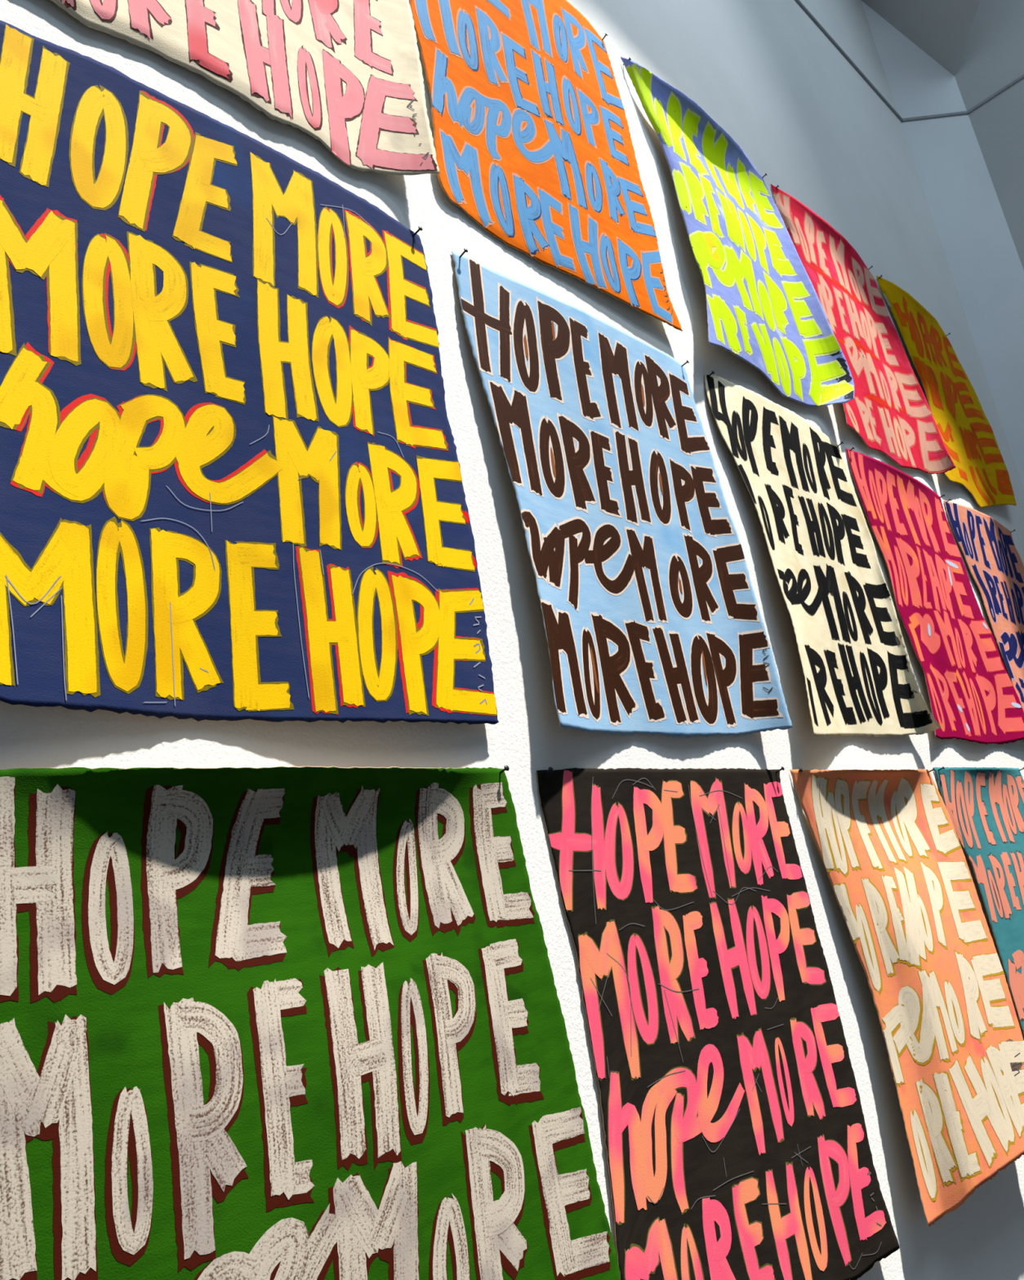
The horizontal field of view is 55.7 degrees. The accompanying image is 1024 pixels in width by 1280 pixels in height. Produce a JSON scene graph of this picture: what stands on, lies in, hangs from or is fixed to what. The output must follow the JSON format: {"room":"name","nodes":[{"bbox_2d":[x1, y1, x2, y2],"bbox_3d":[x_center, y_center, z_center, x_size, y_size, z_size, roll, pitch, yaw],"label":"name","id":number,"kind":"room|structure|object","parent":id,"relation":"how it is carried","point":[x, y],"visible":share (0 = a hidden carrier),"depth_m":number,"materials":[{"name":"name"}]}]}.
{"room":"museum","nodes":[
{"label":"museum","id":0,"kind":"room"},
{"bbox_2d":[0,0,1023,1279],"bbox_3d":[-0.212,-1.081,1.913,0.120,6.165,6.983,-23,-21,40],"label":"wall","id":1,"kind":"structure","parent":0,"point":[804,117],"depth_m":1.98,"materials":[{"name":"white paint"}]},
{"bbox_2d":[50,0,439,175],"bbox_3d":[-0.469,-1.232,1.596,0.753,0.907,0.052,6,-22,-43],"label":"canvas","id":2,"kind":"object","parent":1,"relation":"attached to","point":[347,74],"visible":1,"depth_m":1.60},
{"bbox_2d":[0,20,498,724],"bbox_3d":[-0.341,-0.328,1.308,0.028,0.904,0.746,-23,-21,40],"label":"poster","id":3,"kind":"object","parent":1,"relation":"attached to","point":[231,488],"visible":1,"depth_m":1.24,"materials":[{"name":"paper"}]},
{"bbox_2d":[0,765,620,1279],"bbox_3d":[-0.159,0.580,1.059,0.051,0.903,0.784,-23,-21,40],"label":"poster","id":4,"kind":"object","parent":1,"relation":"attached to","point":[273,1023],"visible":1,"depth_m":1.04,"materials":[{"name":"green paper"}]},
{"bbox_2d":[413,226,422,235],"bbox_3d":[-0.167,-0.705,1.680,0.030,0.010,0.009,-23,-21,40],"label":"nail","id":5,"kind":"object","parent":1,"relation":"attached to","point":[420,228],"visible":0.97,"depth_m":1.67,"materials":[{"name":"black metal"}]},
{"bbox_2d":[458,248,467,257],"bbox_3d":[-0.092,-0.698,1.757,0.030,0.012,0.009,-23,-21,40],"label":"nail","id":6,"kind":"object","parent":1,"relation":"attached to","point":[465,250],"visible":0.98,"depth_m":1.75,"materials":[{"name":"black metal"}]},
{"bbox_2d":[499,764,509,773],"bbox_3d":[-0.017,0.193,1.423,0.030,0.013,0.009,-23,-21,40],"label":"nail","id":7,"kind":"object","parent":1,"relation":"attached to","point":[505,767],"visible":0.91,"depth_m":1.42,"materials":[{"name":"black metal"}]},
{"bbox_2d":[408,0,682,331],"bbox_3d":[0.068,-1.178,2.141,0.031,0.899,0.744,-23,-21,40],"label":"canvas","id":8,"kind":"object","parent":1,"relation":"attached to","point":[532,143],"visible":1,"depth_m":2.09},
{"bbox_2d":[542,766,553,775],"bbox_3d":[0.051,0.204,1.490,0.030,0.013,0.009,-23,-21,40],"label":"nail","id":9,"kind":"object","parent":1,"relation":"attached to","point":[549,769],"visible":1,"depth_m":1.48,"materials":[{"name":"black metal"}]},
{"bbox_2d":[451,251,791,737],"bbox_3d":[0.236,-0.259,1.874,0.056,0.910,0.756,-23,-21,40],"label":"canvas","id":10,"kind":"object","parent":1,"relation":"attached to","point":[653,623],"visible":1,"depth_m":1.85,"materials":[{"name":"blue fabric"}]},
{"bbox_2d":[536,767,899,1279],"bbox_3d":[0.374,0.648,1.620,0.028,0.890,0.750,-23,-21,40],"label":"poster","id":11,"kind":"object","parent":1,"relation":"attached to","point":[736,1142],"visible":1,"depth_m":1.59,"materials":[{"name":"black paper"}]},
{"bbox_2d":[620,57,854,406],"bbox_3d":[0.668,-1.095,2.710,0.084,0.912,0.805,-23,-21,40],"label":"canvas","id":12,"kind":"object","parent":1,"relation":"attached to","point":[763,308],"visible":1,"depth_m":2.69},
{"bbox_2d":[775,766,784,773],"bbox_3d":[0.547,0.270,1.995,0.030,0.014,0.009,-23,-21,40],"label":"nail","id":13,"kind":"object","parent":1,"relation":"attached to","point":[782,767],"visible":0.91,"depth_m":1.99,"materials":[{"name":"black metal"}]},
{"bbox_2d":[704,374,941,737],"bbox_3d":[0.797,-0.194,2.449,0.060,0.926,0.744,-23,-21,40],"label":"canvas","id":14,"kind":"object","parent":1,"relation":"attached to","point":[860,677],"visible":1,"depth_m":2.45,"materials":[{"name":"beige fabric"}]},
{"bbox_2d":[794,0,902,121],"bbox_3d":[-0.470,-2.928,2.397,0.010,0.014,6.983,-23,-21,40],"label":"trim","id":15,"kind":"structure","parent":1,"relation":"attached to","point":[800,4],"depth_m":4.44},
{"bbox_2d":[769,183,955,474],"bbox_3d":[1.203,-1.008,3.261,0.062,0.929,0.809,-23,-21,40],"label":"canvas","id":16,"kind":"object","parent":1,"relation":"attached to","point":[889,410],"visible":0.97,"depth_m":3.24,"materials":[{"name":"red fabric"}]},
{"bbox_2d":[789,768,1023,1226],"bbox_3d":[0.951,0.710,2.163,0.100,0.879,0.757,-23,-21,40],"label":"canvas","id":17,"kind":"object","parent":1,"relation":"attached to","point":[887,843],"visible":1,"depth_m":2.06,"materials":[{"name":"beige paint"}]},
{"bbox_2d":[844,448,1023,745],"bbox_3d":[1.354,-0.111,3.031,0.031,0.896,0.845,-23,-21,40],"label":"canvas","id":18,"kind":"object","parent":1,"relation":"attached to","point":[973,698],"visible":1,"depth_m":2.97,"materials":[{"name":"fabric"}]},
{"bbox_2d":[875,275,1016,508],"bbox_3d":[1.754,-0.926,3.832,0.046,0.903,0.833,-23,-21,40],"label":"canvas","id":19,"kind":"object","parent":1,"relation":"attached to","point":[966,434],"visible":0.99,"depth_m":3.79,"materials":[{"name":"yellow fabric"}]},
{"bbox_2d":[933,766,1023,1033],"bbox_3d":[1.477,0.794,2.736,0.038,0.894,0.763,-23,-21,40],"label":"canvas","id":20,"kind":"object","parent":1,"relation":"attached to","point":[984,806],"visible":0.99,"depth_m":2.66,"materials":[{"name":"paint"}]},
{"bbox_2d":[942,499,1023,711],"bbox_3d":[1.858,-0.052,3.546,0.033,0.897,0.769,-23,-21,40],"label":"canvas","id":21,"kind":"object","parent":1,"relation":"attached to","point":[992,558],"visible":1,"depth_m":3.47,"materials":[{"name":"fabric"}]},
{"bbox_2d":[860,0,980,75],"bbox_3d":[2.027,-3.426,4.595,0.350,0.886,1.032,-9,-16,-3],"label":"ceiling","id":22,"kind":"structure","parent":0,"point":[940,28],"depth_m":4.92,"materials":[{"name":"grey paint"}]},
{"bbox_2d":[861,0,1023,488],"bbox_3d":[2.435,-0.797,4.426,0.350,6.165,0.120,-8,-16,-4],"label":"wall","id":23,"kind":"structure","parent":0,"point":[984,264],"depth_m":4.73,"materials":[{"name":"white paint"}]},
{"bbox_2d":[901,111,968,122],"bbox_3d":[2.134,-2.642,4.891,0.350,0.014,0.008,-8,-16,-4],"label":"trim","id":24,"kind":"structure","parent":23,"relation":"attached to","point":[965,113],"depth_m":4.89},
{"bbox_2d":[954,0,1023,270],"bbox_3d":[4.136,-1.502,3.050,4.257,6.215,0.120,-23,-21,40],"label":"wall","id":25,"kind":"structure","parent":0,"point":[992,58],"depth_m":4.80,"materials":[{"name":"grey paint"}]},
{"bbox_2d":[967,74,1023,114],"bbox_3d":[3.792,-3.311,3.524,4.257,0.014,0.008,-23,-21,40],"label":"trim","id":26,"kind":"structure","parent":25,"relation":"attached to","point":[1021,77],"depth_m":4.81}
]}

